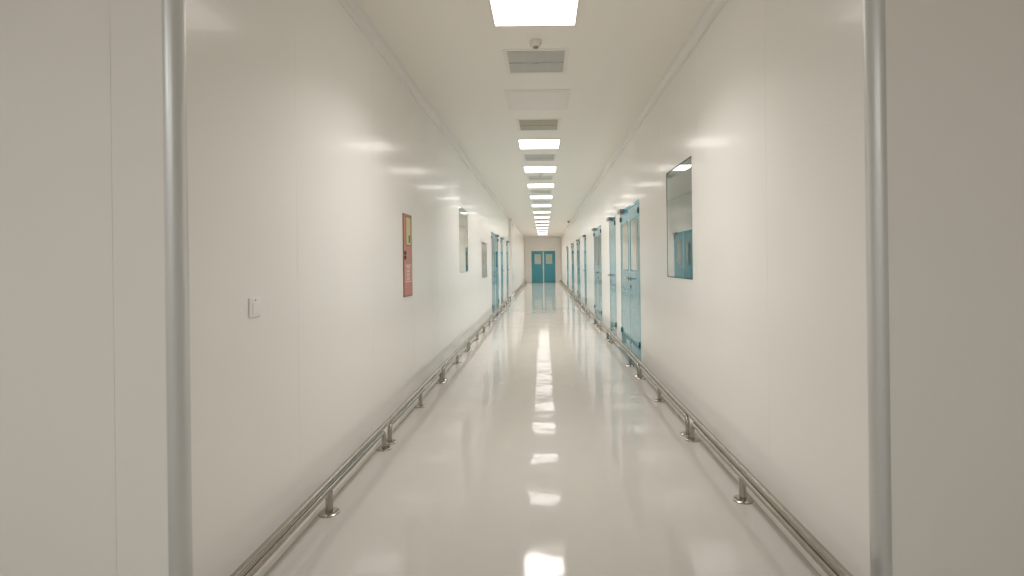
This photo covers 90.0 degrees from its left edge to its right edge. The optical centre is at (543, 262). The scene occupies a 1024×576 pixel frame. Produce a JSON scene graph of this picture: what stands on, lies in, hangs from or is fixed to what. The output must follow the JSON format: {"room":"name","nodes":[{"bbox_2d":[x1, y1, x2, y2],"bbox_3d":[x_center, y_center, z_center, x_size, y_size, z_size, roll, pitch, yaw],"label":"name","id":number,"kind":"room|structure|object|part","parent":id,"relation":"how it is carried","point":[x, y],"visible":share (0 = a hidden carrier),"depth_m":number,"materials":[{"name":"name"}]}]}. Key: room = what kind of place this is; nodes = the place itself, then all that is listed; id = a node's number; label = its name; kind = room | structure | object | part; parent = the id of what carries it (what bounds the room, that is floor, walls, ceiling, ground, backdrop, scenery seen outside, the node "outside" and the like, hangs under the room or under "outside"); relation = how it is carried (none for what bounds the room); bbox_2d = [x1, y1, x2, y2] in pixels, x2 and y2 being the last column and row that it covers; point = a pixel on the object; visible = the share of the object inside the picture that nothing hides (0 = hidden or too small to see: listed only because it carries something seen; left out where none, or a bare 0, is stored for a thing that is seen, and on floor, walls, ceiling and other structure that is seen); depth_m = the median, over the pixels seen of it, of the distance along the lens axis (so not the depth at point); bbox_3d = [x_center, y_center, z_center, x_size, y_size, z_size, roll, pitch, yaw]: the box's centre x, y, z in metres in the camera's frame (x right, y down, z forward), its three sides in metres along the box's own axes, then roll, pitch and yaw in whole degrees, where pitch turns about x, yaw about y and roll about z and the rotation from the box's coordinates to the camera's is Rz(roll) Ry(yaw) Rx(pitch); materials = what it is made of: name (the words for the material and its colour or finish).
{"room":"hospital corridor","nodes":[
{"label":"hospital corridor","id":0,"kind":"room"},
{"bbox_2d":[0,0,168,575],"bbox_3d":[-2.310,-0.171,1.805,1.985,3.060,0.050,-1,0,0],"label":"wall","id":1,"kind":"structure","parent":0,"point":[84,482],"depth_m":1.78,"materials":[{"name":"white paint"}]},
{"bbox_2d":[186,0,508,575],"bbox_3d":[-1.297,-0.184,10.287,0.050,3.060,16.925,-1,0,0],"label":"wall","id":2,"kind":"structure","parent":0,"point":[307,152],"depth_m":2.69,"materials":[{"name":"white paint"}]},
{"bbox_2d":[162,0,192,575],"bbox_3d":[-1.291,-0.184,1.799,0.018,3.060,0.070,-1,0,45],"label":"guard","id":3,"kind":"object","parent":2,"relation":"attached to","point":[174,75],"visible":1,"depth_m":1.79,"materials":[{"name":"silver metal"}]},
{"bbox_2d":[249,297,260,317],"bbox_3d":[-1.263,0.196,2.239,0.008,0.086,0.088,-1,0,0],"label":"wall switch","id":4,"kind":"object","parent":2,"relation":"attached to","point":[254,303],"visible":1,"depth_m":2.23,"materials":[{"name":"white plastic"}]},
{"bbox_2d":[254,318,492,575],"bbox_3d":[-1.229,1.319,7.147,0.050,0.052,10.645,-1,0,0],"label":"baseboard","id":5,"kind":"structure","parent":2,"relation":"attached to","point":[310,518],"depth_m":3.00,"materials":[{"name":"white"}]},
{"bbox_2d":[402,213,412,296],"bbox_3d":[-1.263,-0.067,4.770,0.016,0.765,0.300,-1,0,0],"label":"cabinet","id":6,"kind":"object","parent":2,"relation":"attached to","point":[407,219],"visible":1,"depth_m":4.75,"materials":[{"name":"red metal"}]},
{"bbox_2d":[338,0,509,216],"bbox_3d":[-1.259,-1.680,10.287,0.065,0.069,16.925,-1,0,0],"label":"trim","id":7,"kind":"structure","parent":2,"relation":"attached to","point":[352,7],"depth_m":4.58,"materials":[{"name":"white"}]},
{"bbox_2d":[459,206,467,272],"bbox_3d":[-1.300,-0.351,8.160,0.048,1.013,0.878,-1,0,0],"label":"window","id":8,"kind":"structure","parent":2,"relation":"in","point":[463,227],"depth_m":8.14,"materials":[{"name":"clear glass"}]},
{"bbox_2d":[481,242,486,278],"bbox_3d":[-1.277,-0.046,10.980,0.085,0.763,0.998,-1,0,0],"label":"window","id":9,"kind":"structure","parent":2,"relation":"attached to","point":[483,245],"depth_m":11.01,"materials":[{"name":"glass"}]},
{"bbox_2d":[491,232,499,312],"bbox_3d":[-1.262,0.291,13.425,0.110,2.110,1.862,-1,0,0],"label":"door","id":10,"kind":"structure","parent":2,"relation":"in","point":[494,238],"depth_m":13.34,"materials":[{"name":"teal paint"}]},
{"bbox_3d":[-1.291,0.293,13.425,0.051,2.106,1.862,-1,0,0],"label":"frame","id":11,"kind":"part","parent":10,"relation":"part of","materials":[{"name":"teal paint"}]},
{"bbox_2d":[500,237,504,303],"bbox_3d":[-1.262,0.291,15.600,0.110,2.110,0.812,-1,0,0],"label":"door","id":12,"kind":"structure","parent":2,"relation":"in","point":[501,239],"depth_m":15.61,"materials":[{"name":"teal paint"}]},
{"bbox_2d":[506,241,509,297],"bbox_3d":[-1.262,0.291,17.950,0.110,2.110,0.812,-1,0,0],"label":"door","id":13,"kind":"structure","parent":2,"relation":"in","point":[507,242],"depth_m":17.98,"materials":[{"name":"teal paint"}]},
{"bbox_2d":[508,219,510,295],"bbox_3d":[-2.362,-0.171,20.325,2.080,3.060,0.050,-1,0,0],"label":"wall","id":14,"kind":"structure","parent":0,"point":[508,219],"depth_m":20.30,"materials":[{"name":"white paint"}]},
{"bbox_2d":[510,219,524,295],"bbox_3d":[-1.297,-0.184,27.350,0.050,3.060,14.100,-1,0,0],"label":"wall","id":15,"kind":"structure","parent":0,"point":[517,256],"depth_m":24.00,"materials":[{"name":"white paint"}]},
{"bbox_2d":[511,219,524,236],"bbox_3d":[-1.259,-1.680,27.350,0.065,0.069,14.100,-1,0,0],"label":"trim","id":16,"kind":"structure","parent":15,"relation":"attached to","point":[512,221],"depth_m":24.28,"materials":[{"name":"white"}]},
{"bbox_2d":[356,0,710,236],"bbox_3d":[-0.172,-1.768,15.400,6.600,0.080,38.100,-1,0,0],"label":"ceiling","id":17,"kind":"structure","parent":0,"point":[620,50],"depth_m":4.75,"materials":[{"name":"white paint"}]},
{"bbox_2d":[488,0,579,26],"bbox_3d":[-0.062,-1.726,3.430,0.610,0.006,0.610,-1,0,0],"label":"recessed light","id":18,"kind":"object","parent":17,"relation":"in","point":[504,13],"visible":1,"depth_m":3.53,"materials":[{"name":"white plastic"}]},
{"bbox_2d":[502,48,568,73],"bbox_3d":[-0.061,-1.723,4.407,0.544,0.012,0.544,-1,0,0],"label":"ceiling vent","id":19,"kind":"object","parent":17,"relation":"in","point":[521,61],"visible":1,"depth_m":4.37,"materials":[{"name":"white metal"}]},
{"bbox_3d":[-0.062,-1.728,4.407,0.474,0.001,0.474,-1,0,0],"label":"plate","id":20,"kind":"part","parent":19,"relation":"part of","materials":[{"name":"grey metal"}]},
{"bbox_2d":[529,39,541,48],"bbox_3d":[-0.061,-1.702,4.000,0.104,0.054,0.104,-1,0,0],"label":"smoke detector","id":21,"kind":"object","parent":17,"relation":"attached to","point":[534,43],"visible":1,"depth_m":3.97,"materials":[{"name":"beige plastic"}]},
{"bbox_2d":[504,89,570,109],"bbox_3d":[-0.062,-1.726,5.445,0.670,0.006,0.670,-1,0,0],"label":"recessed light","id":22,"kind":"object","parent":17,"relation":"in","point":[544,99],"visible":1,"depth_m":5.40,"materials":[{"name":"white plastic"}]},
{"bbox_2d":[516,119,560,130],"bbox_3d":[-0.061,-1.723,6.423,0.544,0.012,0.544,-1,0,0],"label":"ceiling vent","id":23,"kind":"object","parent":17,"relation":"in","point":[522,124],"visible":1,"depth_m":6.39,"materials":[{"name":"white metal"}]},
{"bbox_2d":[517,139,560,148],"bbox_3d":[-0.062,-1.726,7.460,0.610,0.006,0.610,-1,0,0],"label":"recessed light","id":24,"kind":"object","parent":17,"relation":"in","point":[523,143],"visible":1,"depth_m":7.42,"materials":[{"name":"white plastic"}]},
{"bbox_2d":[523,154,556,160],"bbox_3d":[-0.061,-1.723,8.438,0.544,0.012,0.544,-1,0,0],"label":"ceiling vent","id":25,"kind":"object","parent":17,"relation":"in","point":[527,157],"visible":1,"depth_m":8.38,"materials":[{"name":"grey metal"}]},
{"bbox_2d":[523,166,556,172],"bbox_3d":[-0.062,-1.726,9.475,0.610,0.006,0.610,-1,0,0],"label":"recessed light","id":26,"kind":"object","parent":17,"relation":"in","point":[527,169],"visible":1,"depth_m":9.46,"materials":[{"name":"white plastic"}]},
{"bbox_2d":[527,176,553,179],"bbox_3d":[-0.061,-1.723,10.453,0.544,0.012,0.544,-1,0,0],"label":"ceiling vent","id":27,"kind":"object","parent":17,"relation":"in","point":[528,177],"visible":0.94,"depth_m":10.45,"materials":[{"name":"grey metal"}]},
{"bbox_2d":[527,183,554,187],"bbox_3d":[-0.062,-1.726,11.490,0.610,0.006,0.610,-1,0,0],"label":"recessed light","id":28,"kind":"object","parent":17,"relation":"in","point":[541,185],"visible":1,"depth_m":11.46,"materials":[{"name":"white plastic"}]},
{"bbox_2d":[529,195,552,198],"bbox_3d":[-0.062,-1.726,13.505,0.610,0.006,0.610,-1,0,0],"label":"recessed light","id":29,"kind":"object","parent":17,"relation":"in","point":[545,196],"visible":1,"depth_m":13.55,"materials":[{"name":"white plastic"}]},
{"bbox_2d":[530,196,551,198],"bbox_3d":[-0.062,-1.727,13.505,0.575,0.004,0.575,-1,0,0],"label":"diffuser","id":30,"kind":"object","parent":29,"relation":"attached to","point":[531,197],"depth_m":13.56,"materials":[{"name":"white plastic"}]},
{"bbox_2d":[530,190,551,192],"bbox_3d":[-0.061,-1.723,12.467,0.544,0.012,0.544,-1,0,0],"label":"ceiling vent","id":31,"kind":"object","parent":17,"relation":"in","point":[531,191],"visible":1,"depth_m":12.41,"materials":[{"name":"grey metal"}]},
{"bbox_2d":[532,200,550,202],"bbox_3d":[-0.061,-1.723,14.482,0.544,0.012,0.544,-1,0,0],"label":"ceiling vent","id":32,"kind":"object","parent":17,"relation":"in","point":[533,201],"visible":1,"depth_m":14.45,"materials":[{"name":"grey metal"}]},
{"bbox_2d":[533,201,549,202],"bbox_3d":[-0.062,-1.725,14.482,0.473,0.004,0.473,-1,0,0],"label":"grille","id":33,"kind":"object","parent":32,"relation":"attached to","point":[533,201],"depth_m":14.56,"materials":[{"name":"white metal"}]},
{"bbox_2d":[531,204,551,206],"bbox_3d":[-0.062,-1.726,15.520,0.610,0.006,0.610,-1,0,0],"label":"recessed light","id":34,"kind":"object","parent":17,"relation":"in","point":[535,205],"visible":1,"depth_m":15.47,"materials":[{"name":"white plastic"}]},
{"bbox_2d":[532,205,550,206],"bbox_3d":[-0.062,-1.727,15.520,0.575,0.004,0.575,-1,0,0],"label":"diffuser","id":35,"kind":"object","parent":34,"relation":"attached to","point":[532,205],"depth_m":15.60,"materials":[{"name":"white plastic"}]},
{"bbox_2d":[533,208,549,209],"bbox_3d":[-0.061,-1.723,16.497,0.544,0.012,0.544,-1,0,0],"label":"ceiling vent","id":36,"kind":"object","parent":17,"relation":"in","point":[533,208],"visible":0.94,"depth_m":16.59,"materials":[{"name":"grey metal"}]},
{"bbox_2d":[533,211,550,212],"bbox_3d":[-0.062,-1.726,17.535,0.610,0.006,0.610,-1,0,0],"label":"recessed light","id":37,"kind":"object","parent":17,"relation":"in","point":[533,211],"visible":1,"depth_m":17.46,"materials":[{"name":"white plastic"}]},
{"bbox_2d":[264,282,820,575],"bbox_3d":[-0.133,1.372,15.400,6.600,0.080,38.100,-1,0,0],"label":"floor","id":38,"kind":"structure","parent":0,"point":[541,452],"depth_m":3.07,"materials":[{"name":"white tile"}]},
{"bbox_2d":[230,296,510,575],"bbox_3d":[-1.149,1.254,9.840,0.106,0.182,16.216,-1,0,0],"label":"guard rail","id":39,"kind":"object","parent":38,"relation":"on","point":[259,557],"visible":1,"depth_m":2.83,"materials":[{"name":"silver metal"}]},
{"bbox_3d":[-1.149,1.279,2.740,0.038,0.105,0.038,-1,0,0],"label":"post","id":40,"kind":"part","parent":39,"relation":"part of","materials":[{"name":"silver metal"}]},
{"bbox_3d":[-1.148,1.339,2.740,0.106,0.012,0.106,-1,0,0],"label":"plate","id":41,"kind":"part","parent":39,"relation":"part of","materials":[{"name":"silver metal"}]},
{"bbox_3d":[-1.148,1.339,3.685,0.106,0.012,0.106,-1,0,0],"label":"plate","id":42,"kind":"part","parent":39,"relation":"part of","materials":[{"name":"silver metal"}]},
{"bbox_3d":[-1.148,1.339,3.815,0.106,0.012,0.106,-1,0,0],"label":"plate","id":43,"kind":"part","parent":39,"relation":"part of","materials":[{"name":"silver metal"}]},
{"bbox_3d":[-1.149,1.279,4.770,0.038,0.105,0.038,-1,0,0],"label":"post","id":44,"kind":"part","parent":39,"relation":"part of","materials":[{"name":"silver metal"}]},
{"bbox_3d":[-1.148,1.339,4.770,0.106,0.012,0.106,-1,0,0],"label":"plate","id":45,"kind":"part","parent":39,"relation":"part of","materials":[{"name":"silver metal"}]},
{"bbox_2d":[514,280,526,293],"bbox_3d":[-1.149,1.254,27.411,0.106,0.182,13.798,-1,0,0],"label":"guard rail","id":46,"kind":"object","parent":38,"relation":"on","point":[517,290],"visible":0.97,"depth_m":25.42,"materials":[{"name":"silver metal"}]},
{"bbox_2d":[560,280,852,575],"bbox_3d":[1.103,1.226,17.998,0.106,0.182,32.623,-1,0,0],"label":"guard rail","id":47,"kind":"object","parent":38,"relation":"on","point":[830,565],"visible":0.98,"depth_m":2.82,"materials":[{"name":"silver metal"}]},
{"bbox_3d":[1.104,1.251,4.860,0.038,0.105,0.038,-1,0,0],"label":"post","id":48,"kind":"part","parent":47,"relation":"part of","materials":[{"name":"silver metal"}]},
{"bbox_3d":[1.105,1.310,3.910,0.106,0.012,0.106,-1,0,0],"label":"plate","id":49,"kind":"part","parent":47,"relation":"part of","materials":[{"name":"silver metal"}]},
{"bbox_3d":[1.105,1.310,3.790,0.106,0.012,0.106,-1,0,0],"label":"plate","id":50,"kind":"part","parent":47,"relation":"part of","materials":[{"name":"silver metal"}]},
{"bbox_3d":[1.104,1.251,2.830,0.038,0.105,0.038,-1,0,0],"label":"post","id":51,"kind":"part","parent":47,"relation":"part of","materials":[{"name":"silver metal"}]},
{"bbox_3d":[1.105,1.310,2.830,0.106,0.012,0.106,-1,0,0],"label":"plate","id":52,"kind":"part","parent":47,"relation":"part of","materials":[{"name":"silver metal"}]},
{"bbox_2d":[524,237,560,281],"bbox_3d":[-0.037,-0.200,34.425,2.570,3.060,0.050,-1,0,0],"label":"wall","id":53,"kind":"structure","parent":0,"point":[531,244],"depth_m":34.40,"materials":[{"name":"white paint"}]},
{"bbox_2d":[525,237,559,237],"bbox_3d":[-0.056,-1.695,34.367,2.330,0.069,0.065,-1,0,0],"label":"trim","id":54,"kind":"structure","parent":53,"relation":"attached to","point":[525,237],"depth_m":34.39,"materials":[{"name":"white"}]},
{"bbox_2d":[531,251,554,281],"bbox_3d":[-0.004,0.277,34.395,1.597,2.106,0.110,-1,0,0],"label":"door","id":55,"kind":"structure","parent":53,"relation":"in","point":[543,262],"depth_m":34.40,"materials":[{"name":"teal paint"}]},
{"bbox_2d":[534,254,540,263],"bbox_3d":[-0.390,-0.225,34.416,0.438,0.678,0.008,-1,0,0],"label":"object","id":56,"kind":"structure","parent":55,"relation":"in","point":[537,257],"depth_m":34.41,"materials":[{"name":"clear glass"}]},
{"bbox_2d":[546,254,551,263],"bbox_3d":[0.369,-0.235,34.416,0.438,0.678,0.008,-1,0,0],"label":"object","id":57,"kind":"structure","parent":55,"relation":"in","point":[548,256],"depth_m":34.41,"materials":[{"name":"clear glass"}]},
{"bbox_2d":[561,0,869,575],"bbox_3d":[1.222,-0.215,18.148,0.050,3.060,32.505,-1,0,0],"label":"wall","id":58,"kind":"structure","parent":0,"point":[765,345],"depth_m":2.70,"materials":[{"name":"white paint"}]},
{"bbox_2d":[566,247,568,287],"bbox_3d":[1.198,0.260,25.350,0.110,2.110,1.512,-1,0,0],"label":"door","id":59,"kind":"structure","parent":58,"relation":"in","point":[566,247],"depth_m":25.49,"materials":[{"name":"teal paint"}]},
{"bbox_2d":[570,243,573,292],"bbox_3d":[1.198,0.260,20.900,0.110,2.110,1.612,-1,0,0],"label":"door","id":60,"kind":"structure","parent":58,"relation":"in","point":[572,244],"depth_m":21.01,"materials":[{"name":"teal paint"}]},
{"bbox_2d":[575,239,580,299],"bbox_3d":[1.198,0.260,17.450,0.110,2.110,1.412,-1,0,0],"label":"door","id":61,"kind":"structure","parent":58,"relation":"in","point":[578,240],"depth_m":17.51,"materials":[{"name":"teal paint"}]},
{"bbox_2d":[582,235,586,305],"bbox_3d":[1.198,0.260,14.650,0.110,2.110,0.712,-1,0,0],"label":"door","id":62,"kind":"structure","parent":58,"relation":"in","point":[584,236],"depth_m":14.66,"materials":[{"name":"teal paint"}]},
{"bbox_2d":[591,225,601,320],"bbox_3d":[1.198,0.260,11.330,0.110,2.110,1.552,-1,0,0],"label":"door","id":63,"kind":"structure","parent":58,"relation":"in","point":[597,231],"depth_m":11.28,"materials":[{"name":"teal paint"}]},
{"bbox_3d":[1.203,-0.235,11.698,0.006,0.678,0.498,-1,0,0],"label":"glass pane","id":64,"kind":"part","parent":63,"relation":"part of","materials":[{"name":"clear glass"}]},
{"bbox_3d":[1.228,0.262,11.330,0.051,2.106,1.552,-1,0,0],"label":"frame","id":65,"kind":"part","parent":63,"relation":"part of","materials":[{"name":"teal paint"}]},
{"bbox_3d":[1.203,-0.235,10.962,0.006,0.678,0.498,-1,0,0],"label":"glass pane","id":66,"kind":"part","parent":63,"relation":"part of","materials":[{"name":"clear glass"}]},
{"bbox_2d":[606,215,616,335],"bbox_3d":[1.198,0.260,8.860,0.110,2.110,0.812,-1,0,0],"label":"door","id":67,"kind":"structure","parent":58,"relation":"in","point":[612,221],"depth_m":8.85,"materials":[{"name":"teal paint"}]},
{"bbox_2d":[617,199,640,366],"bbox_3d":[1.198,0.260,7.140,0.110,2.110,1.572,-1,0,0],"label":"door","id":68,"kind":"structure","parent":58,"relation":"in","point":[629,216],"depth_m":7.03,"materials":[{"name":"teal paint"}]},
{"bbox_3d":[1.203,-0.235,7.513,0.006,0.678,0.548,-1,0,0],"label":"glass pane","id":69,"kind":"part","parent":68,"relation":"part of","materials":[{"name":"clear glass"}]},
{"bbox_3d":[1.197,-0.235,6.767,0.002,0.704,0.574,-1,0,0],"label":"pane trim","id":70,"kind":"part","parent":68,"relation":"part of","materials":[{"name":"teal paint"}]},
{"bbox_3d":[1.203,-0.235,6.767,0.006,0.678,0.548,-1,0,0],"label":"glass pane","id":71,"kind":"part","parent":68,"relation":"part of","materials":[{"name":"clear glass"}]},
{"bbox_2d":[560,0,727,236],"bbox_3d":[1.146,-1.710,18.148,0.065,0.069,32.505,-1,0,0],"label":"trim","id":72,"kind":"structure","parent":58,"relation":"attached to","point":[714,7],"depth_m":4.71,"materials":[{"name":"white"}]},
{"bbox_2d":[666,156,692,279],"bbox_3d":[1.221,-0.362,4.535,0.048,1.001,0.848,-1,0,0],"label":"window","id":73,"kind":"structure","parent":58,"relation":"in","point":[679,179],"depth_m":4.49,"materials":[{"name":"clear glass"}]},
{"bbox_2d":[641,366,827,575],"bbox_3d":[1.191,1.289,4.112,0.050,0.052,4.435,-1,0,0],"label":"baseboard","id":74,"kind":"structure","parent":58,"relation":"attached to","point":[789,536],"depth_m":2.76,"materials":[{"name":"white metal"}]},
{"bbox_2d":[863,0,891,575],"bbox_3d":[1.216,-0.215,1.869,0.070,3.060,0.018,-1,0,45],"label":"guard","id":75,"kind":"object","parent":58,"relation":"attached to","point":[874,23],"visible":1,"depth_m":1.86,"materials":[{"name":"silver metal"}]},
{"bbox_2d":[885,0,1023,575],"bbox_3d":[2.170,-0.227,1.875,1.855,3.060,0.050,-1,0,0],"label":"wall","id":76,"kind":"structure","parent":0,"point":[955,68],"depth_m":1.85,"materials":[{"name":"white paint"}]}
]}

